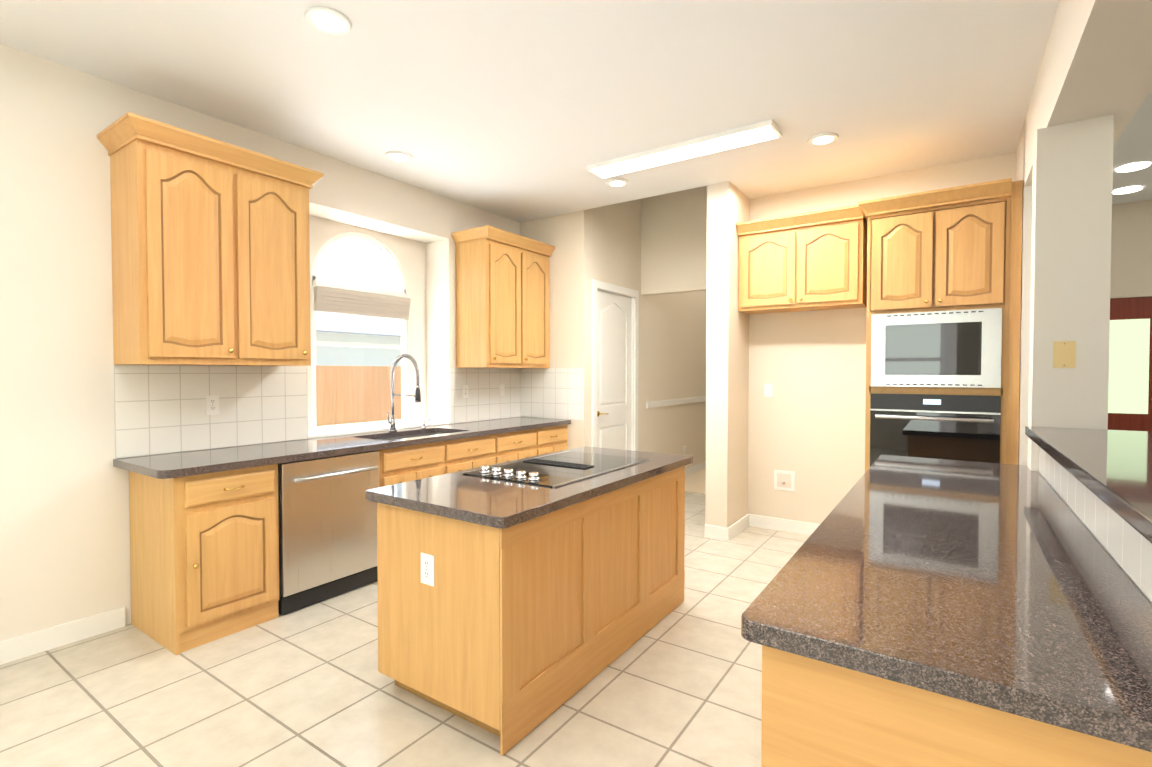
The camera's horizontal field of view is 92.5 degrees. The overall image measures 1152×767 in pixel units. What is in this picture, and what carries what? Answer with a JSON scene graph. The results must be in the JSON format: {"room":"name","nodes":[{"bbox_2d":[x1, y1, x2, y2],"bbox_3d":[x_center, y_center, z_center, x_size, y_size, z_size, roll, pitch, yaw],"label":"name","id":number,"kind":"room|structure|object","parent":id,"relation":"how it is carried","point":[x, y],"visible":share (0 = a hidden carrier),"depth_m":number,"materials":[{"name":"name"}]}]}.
{"room":"kitchen","nodes":[
{"label":"kitchen","id":0,"kind":"room"},
{"bbox_2d":[0,44,519,641],"bbox_3d":[-2.670,-0.181,2.924,0.300,3.000,7.220,1,1,34],"label":"wall","id":1,"kind":"structure","parent":0,"point":[64,520],"depth_m":2.81,"materials":[{"name":"beige paint"}]},
{"bbox_2d":[0,607,124,664],"bbox_3d":[-3.515,1.298,1.441,0.013,0.105,3.767,1,1,34],"label":"baseboard","id":2,"kind":"structure","parent":1,"relation":"attached to","point":[23,646],"depth_m":2.77,"materials":[{"name":"white wood"}]},
{"bbox_2d":[97,112,323,365],"bbox_3d":[-2.038,-0.705,3.170,0.450,1.198,0.988,1,1,34],"label":"upper cabinet","id":3,"kind":"object","parent":1,"relation":"attached to","point":[210,238],"visible":1,"depth_m":2.94,"materials":[{"name":"brown wood"}]},
{"bbox_2d":[114,365,520,458],"bbox_3d":[-1.521,0.123,4.337,0.008,0.501,3.359,1,1,34],"label":"backsplash","id":4,"kind":"structure","parent":1,"relation":"attached to","point":[159,409],"depth_m":3.41,"materials":[{"name":"white tile"}]},
{"bbox_2d":[206,395,218,414],"bbox_3d":[-2.197,0.131,3.333,0.008,0.116,0.072,1,1,34],"label":"electrical outlet","id":5,"kind":"object","parent":4,"relation":"attached to","point":[212,404],"visible":1,"depth_m":3.33,"materials":[{"name":"white plastic"}]},
{"bbox_2d":[462,385,467,397],"bbox_3d":[-1.014,0.074,5.062,0.008,0.116,0.072,1,1,34],"label":"electrical outlet","id":6,"kind":"object","parent":4,"relation":"attached to","point":[464,391],"visible":1,"depth_m":5.05,"materials":[{"name":"white plastic"}]},
{"bbox_2d":[499,384,503,395],"bbox_3d":[-0.733,0.066,5.469,0.013,0.116,0.072,1,1,34],"label":"light switch","id":7,"kind":"object","parent":4,"relation":"attached to","point":[501,389],"visible":1,"depth_m":5.46,"materials":[{"name":"white plastic"}]},
{"bbox_2d":[308,232,448,437],"bbox_3d":[-1.644,-0.431,4.464,0.348,1.600,1.306,1,1,34],"label":"window","id":8,"kind":"structure","parent":1,"relation":"in","point":[340,429],"depth_m":4.50,"materials":[{"name":"white"}]},
{"bbox_2d":[313,280,410,319],"bbox_3d":[-1.721,-0.669,4.512,0.053,0.230,0.870,1,1,34],"label":"window blind","id":9,"kind":"object","parent":8,"relation":"attached to","point":[333,297],"visible":1,"depth_m":4.45,"materials":[{"name":"beige fabric"}]},
{"bbox_2d":[451,225,554,367],"bbox_3d":[-0.659,-0.747,5.185,0.450,1.198,0.951,1,1,34],"label":"upper cabinet","id":10,"kind":"object","parent":1,"relation":"attached to","point":[502,298],"visible":1,"depth_m":4.93,"materials":[{"name":"brown wood"}]},
{"bbox_2d":[307,215,426,431],"bbox_3d":[-1.772,-0.464,4.551,0.060,1.822,1.470,1,1,34],"label":"wall","id":11,"kind":"structure","parent":0,"point":[409,255],"depth_m":4.93,"materials":[{"name":"beige paint"}]},
{"bbox_2d":[0,491,809,766],"bbox_3d":[1.978,1.353,2.490,8.800,0.050,12.100,1,1,34],"label":"floor","id":12,"kind":"structure","parent":0,"point":[680,685],"depth_m":2.32,"materials":[{"name":"tile"}]},
{"bbox_2d":[129,464,279,654],"bbox_3d":[-2.041,0.880,3.042,0.610,0.872,0.500,1,1,34],"label":"base cabinet","id":13,"kind":"object","parent":12,"relation":"on","point":[204,558],"depth_m":2.84,"materials":[{"name":"brown wood"}]},
{"bbox_2d":[377,441,448,486],"bbox_3d":[-1.372,0.860,4.020,0.610,0.872,0.560,1,1,34],"label":"base cabinet","id":14,"kind":"object","parent":12,"relation":"on","point":[398,465],"depth_m":3.83,"materials":[{"name":"brown wood"}]},
{"bbox_2d":[278,450,379,614],"bbox_3d":[-1.673,0.868,3.491,0.611,0.862,0.640,1,1,34],"label":"dishwasher","id":15,"kind":"object","parent":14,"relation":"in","point":[327,510],"visible":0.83,"depth_m":3.30,"materials":[{"name":"silver metal"}]},
{"bbox_2d":[449,434,496,472],"bbox_3d":[-1.060,0.850,4.476,0.610,0.872,0.545,1,1,34],"label":"base cabinet","id":16,"kind":"object","parent":12,"relation":"on","point":[473,452],"depth_m":4.30,"materials":[{"name":"brown wood"}]},
{"bbox_2d":[497,428,540,463],"bbox_3d":[-0.752,0.841,4.926,0.610,0.872,0.545,1,1,34],"label":"base cabinet","id":17,"kind":"object","parent":12,"relation":"on","point":[516,445],"depth_m":4.76,"materials":[{"name":"brown wood"}]},
{"bbox_2d":[377,466,684,755],"bbox_3d":[-0.101,0.902,2.836,0.715,0.837,1.624,1,1,34],"label":"kitchen island","id":18,"kind":"object","parent":12,"relation":"on","point":[512,636],"visible":0.83,"depth_m":2.24,"materials":[{"name":"brown wood"}]},
{"bbox_2d":[421,552,434,586],"bbox_3d":[-0.588,0.735,2.179,0.075,0.120,0.008,1,1,34],"label":"outlet","id":19,"kind":"object","parent":18,"relation":"attached to","point":[427,571],"visible":1,"depth_m":2.17,"materials":[{"name":"white plastic"}]},
{"bbox_2d":[365,446,692,528],"bbox_3d":[-0.099,0.465,2.826,0.790,0.040,1.700,1,1,34],"label":"island countertop","id":20,"kind":"structure","parent":18,"relation":"on","point":[494,503],"depth_m":2.33,"materials":[{"name":"stone"}]},
{"bbox_2d":[461,451,650,487],"bbox_3d":[-0.070,0.423,2.938,0.574,0.038,0.920,1,1,34],"label":"cooktop","id":21,"kind":"object","parent":20,"relation":"in","point":[555,470],"visible":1,"depth_m":2.85,"materials":[{"name":"black glass"}]},
{"bbox_2d":[541,424,567,454],"bbox_3d":[-0.458,0.832,5.356,0.610,0.872,0.497,1,1,34],"label":"base cabinet","id":22,"kind":"object","parent":12,"relation":"on","point":[554,438],"depth_m":5.19,"materials":[{"name":"brown wood"}]},
{"bbox_2d":[113,417,570,478],"bbox_3d":[-1.263,0.399,4.159,0.638,0.040,3.368,1,1,34],"label":"countertop","id":23,"kind":"structure","parent":22,"relation":"on","point":[175,465],"depth_m":3.36,"materials":[{"name":"stone"}]},
{"bbox_2d":[387,354,420,430],"bbox_3d":[-1.328,0.073,4.234,0.351,0.607,0.090,1,1,34],"label":"faucet","id":24,"kind":"object","parent":23,"relation":"on","point":[392,421],"visible":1,"depth_m":4.28,"materials":[{"name":"silver metal"}]},
{"bbox_2d":[375,432,445,440],"bbox_3d":[-1.231,0.514,4.183,0.442,0.190,0.842,1,1,34],"label":"sink basin","id":25,"kind":"object","parent":23,"relation":"in","point":[409,436],"visible":0.02,"depth_m":4.41,"materials":[{"name":"silver metal"}]},
{"bbox_2d":[685,468,705,493],"bbox_3d":[2.287,1.222,7.455,1.216,0.006,2.948,1,1,34],"label":"floor","id":26,"kind":"structure","parent":12,"relation":"on","point":[695,482],"depth_m":6.86,"materials":[{"name":"beige tile"}]},
{"bbox_2d":[858,178,1022,471],"bbox_3d":[2.516,0.018,3.876,0.902,2.563,0.650,1,1,34],"label":"tall cabinet","id":27,"kind":"object","parent":12,"relation":"on","point":[953,248],"visible":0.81,"depth_m":3.58,"materials":[{"name":"brown wood"}]},
{"bbox_2d":[870,393,1000,466],"bbox_3d":[2.348,0.441,3.643,0.722,0.733,0.087,1,1,34],"label":"wall oven","id":28,"kind":"object","parent":27,"relation":"in","point":[959,427],"visible":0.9,"depth_m":3.63,"materials":[{"name":"black glass"}]},
{"bbox_2d":[871,308,1001,387],"bbox_3d":[2.364,-0.226,3.653,0.722,0.500,0.028,1,1,34],"label":"microwave","id":29,"kind":"object","parent":27,"relation":"in","point":[957,348],"visible":0.98,"depth_m":3.63,"materials":[{"name":"silver metal"}]},
{"bbox_2d":[761,645,1151,766],"bbox_3d":[1.308,0.904,1.900,0.628,0.873,2.455,1,1,34],"label":"base cabinet","id":30,"kind":"object","parent":12,"relation":"on","point":[816,713],"depth_m":0.94,"materials":[{"name":"brown wood"}]},
{"bbox_2d":[741,455,1151,751],"bbox_3d":[1.290,0.447,1.893,0.665,0.040,2.510,1,1,34],"label":"countertop","id":31,"kind":"structure","parent":30,"relation":"on","point":[1011,588],"depth_m":1.12,"materials":[{"name":"stone"}]},
{"bbox_2d":[520,209,590,448],"bbox_3d":[-0.340,-0.487,5.625,1.090,3.500,0.120,1,1,34],"label":"wall","id":32,"kind":"structure","parent":0,"point":[568,236],"depth_m":5.36,"materials":[{"name":"beige paint"}]},
{"bbox_2d":[521,368,582,419],"bbox_3d":[-0.253,0.099,5.500,0.771,0.501,0.008,1,1,34],"label":"backsplash","id":33,"kind":"structure","parent":32,"relation":"attached to","point":[554,393],"depth_m":5.48,"materials":[{"name":"white tile"}]},
{"bbox_2d":[0,0,1151,222],"bbox_3d":[1.414,-1.624,1.602,8.800,0.100,10.100,1,1,34],"label":"ceiling","id":34,"kind":"structure","parent":0,"point":[522,110],"depth_m":2.91,"materials":[{"name":"white paint"}]},
{"bbox_2d":[304,6,351,34],"bbox_3d":[-1.084,-1.583,2.415,0.190,0.012,0.190,1,1,34],"label":"recessed light","id":35,"kind":"object","parent":34,"relation":"in","point":[327,20],"visible":0.98,"depth_m":2.40,"materials":[{"name":"white"}]},
{"bbox_2d":[385,151,412,161],"bbox_3d":[-1.260,-1.615,3.928,0.190,0.012,0.190,1,1,34],"label":"recessed light","id":36,"kind":"object","parent":34,"relation":"in","point":[399,156],"visible":0.94,"depth_m":3.91,"materials":[{"name":"white glass"}]},
{"bbox_2d":[606,178,628,186],"bbox_3d":[0.336,-1.626,4.472,0.190,0.012,0.190,1,1,34],"label":"recessed light","id":37,"kind":"object","parent":34,"relation":"in","point":[617,182],"visible":0.94,"depth_m":4.45,"materials":[{"name":"white glass"}]},
{"bbox_2d":[585,119,781,178],"bbox_3d":[0.700,-1.603,3.836,1.360,0.032,0.240,1,1,34],"label":"fluorescent light","id":38,"kind":"object","parent":34,"relation":"in","point":[754,133],"visible":1,"depth_m":3.75,"materials":[{"name":"white plastic"}]},
{"bbox_2d":[808,132,838,145],"bbox_3d":[1.629,-1.609,3.636,0.190,0.012,0.190,1,1,34],"label":"recessed light","id":39,"kind":"object","parent":34,"relation":"in","point":[820,139],"visible":1,"depth_m":3.62,"materials":[{"name":"white"}]},
{"bbox_2d":[1112,186,1141,193],"bbox_3d":[4.654,-1.632,4.656,0.177,0.009,0.177,0,1,22],"label":"recessed light","id":40,"kind":"object","parent":34,"relation":"in","point":[1135,188],"depth_m":4.65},
{"bbox_2d":[1116,162,1149,171],"bbox_3d":[4.176,-1.621,4.135,0.177,0.009,0.177,0,1,22],"label":"recessed light","id":41,"kind":"object","parent":34,"relation":"in","point":[1133,167],"depth_m":4.13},
{"bbox_2d":[591,199,706,468],"bbox_3d":[1.331,-0.521,7.208,0.120,3.500,4.380,1,1,34],"label":"wall","id":42,"kind":"structure","parent":0,"point":[672,348],"depth_m":6.63,"materials":[{"name":"beige paint"}]},
{"bbox_2d":[591,279,638,450],"bbox_3d":[0.381,0.119,5.798,0.155,2.280,0.940,1,1,34],"label":"door","id":43,"kind":"structure","parent":42,"relation":"attached to","point":[614,361],"depth_m":5.80,"materials":[{"name":"white wood"}]},
{"bbox_2d":[646,396,705,475],"bbox_3d":[1.722,0.702,7.679,0.018,1.035,3.198,1,1,34],"label":"trim","id":44,"kind":"structure","parent":42,"relation":"attached to","point":[694,468],"depth_m":7.24,"materials":[{"name":"white wood"}]},
{"bbox_2d":[641,186,706,295],"bbox_3d":[1.268,-1.568,5.908,1.216,1.148,0.120,1,1,34],"label":"wall","id":45,"kind":"structure","parent":0,"point":[673,242],"depth_m":5.97,"materials":[{"name":"beige paint"}]},
{"bbox_2d":[705,181,749,527],"bbox_3d":[1.348,-0.470,4.803,0.185,3.500,0.670,1,1,34],"label":"column","id":46,"kind":"structure","parent":0,"point":[727,348],"depth_m":4.55,"materials":[{"name":"beige paint"}]},
{"bbox_2d":[724,514,751,540],"bbox_3d":[1.386,1.229,4.714,0.014,0.105,0.535,1,1,34],"label":"baseboard","id":47,"kind":"structure","parent":46,"relation":"attached to","point":[733,530],"depth_m":4.68,"materials":[{"name":"white wood"}]},
{"bbox_2d":[748,152,1015,523],"bbox_3d":[2.478,-0.211,4.369,2.175,3.000,0.120,1,1,34],"label":"wall","id":48,"kind":"structure","parent":0,"point":[806,423],"depth_m":4.63,"materials":[{"name":"beige paint"}]},
{"bbox_2d":[764,384,772,396],"bbox_3d":[1.687,0.059,4.835,0.072,0.116,0.013,1,1,34],"label":"outlet","id":49,"kind":"object","parent":48,"relation":"attached to","point":[768,390],"visible":1,"depth_m":4.83,"materials":[{"name":"white plastic"}]},
{"bbox_2d":[774,470,794,491],"bbox_3d":[1.797,0.841,4.765,0.170,0.170,0.030,1,1,34],"label":"outlet box","id":50,"kind":"object","parent":48,"relation":"attached to","point":[784,480],"visible":1,"depth_m":4.77,"materials":[{"name":"white plastic"}]},
{"bbox_2d":[752,514,819,534],"bbox_3d":[1.952,1.230,4.675,0.993,0.105,0.014,1,1,34],"label":"baseboard","id":51,"kind":"structure","parent":48,"relation":"attached to","point":[799,527],"depth_m":4.77,"materials":[{"name":"white wood"}]},
{"bbox_2d":[736,204,867,313],"bbox_3d":[1.826,-0.970,4.489,0.939,0.723,0.384,1,1,34],"label":"upper cabinet","id":52,"kind":"object","parent":48,"relation":"attached to","point":[811,261],"visible":1,"depth_m":4.34,"materials":[{"name":"brown wood"}]},
{"bbox_2d":[1015,0,1151,604],"bbox_3d":[2.156,-0.167,2.257,0.320,3.000,3.730,1,1,34],"label":"wall","id":53,"kind":"structure","parent":0,"point":[1096,62],"depth_m":2.22,"materials":[{"name":"beige paint"}]},
{"bbox_2d":[1028,114,1113,474],"bbox_3d":[2.295,0.071,2.580,0.260,2.510,0.150,1,1,34],"label":"wall pier","id":54,"kind":"object","parent":53,"relation":"attached to","point":[1072,180],"visible":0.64,"depth_m":2.50,"materials":[{"name":"beige paint"}]},
{"bbox_2d":[1053,341,1075,367],"bbox_3d":[2.234,-0.133,2.522,0.078,0.122,0.006,1,1,34],"label":"blank wall plate","id":55,"kind":"object","parent":54,"relation":"attached to","point":[1064,354],"visible":1,"depth_m":2.52,"materials":[{"name":"brown plastic"}]},
{"bbox_2d":[1025,426,1151,542],"bbox_3d":[1.705,0.242,1.606,0.440,0.040,2.120,1,1,34],"label":"bar","id":56,"kind":"object","parent":53,"relation":"on","point":[1112,469],"visible":1,"depth_m":1.57,"materials":[{"name":"stone"}]},
{"bbox_2d":[1039,447,1151,601],"bbox_3d":[1.517,0.321,1.623,0.008,0.219,2.314,1,1,34],"label":"backsplash","id":57,"kind":"structure","parent":53,"relation":"attached to","point":[1125,544],"depth_m":1.44,"materials":[{"name":"white tile"}]},
{"bbox_2d":[1110,200,1151,298],"bbox_3d":[6.134,-0.211,4.352,3.880,3.000,0.120,1,1,34],"label":"wall","id":58,"kind":"structure","parent":0,"point":[1131,255],"depth_m":5.00,"materials":[{"name":"beige paint"}]},
{"bbox_2d":[1108,296,1151,431],"bbox_3d":[4.940,0.243,5.157,0.948,2.059,0.075,1,1,34],"label":"window","id":59,"kind":"structure","parent":58,"relation":"attached to","point":[1130,378],"depth_m":5.03,"materials":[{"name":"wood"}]},
{"label":"outside","id":60,"kind":"structure","parent":0,"visible":0},
{"bbox_3d":[-9.880,1.376,15.754,25.650,0.050,35.000,1,1,34],"label":"ground","id":61,"kind":"structure","parent":60,"visible":0},
{"bbox_2d":[315,311,400,365],"bbox_3d":[-10.279,-0.567,16.592,9.000,3.800,29.000,1,1,34],"label":"neighbouring house","id":62,"kind":"structure","parent":61,"relation":"on","point":[330,328],"depth_m":15.90,"materials":[{"name":"grey"}]},
{"bbox_2d":[316,366,401,425],"bbox_3d":[-3.327,0.623,8.225,0.050,1.770,17.990,1,1,34],"label":"fence","id":63,"kind":"object","parent":61,"relation":"on","point":[371,375],"depth_m":8.22,"materials":[{"name":"brown wood"}]}
]}

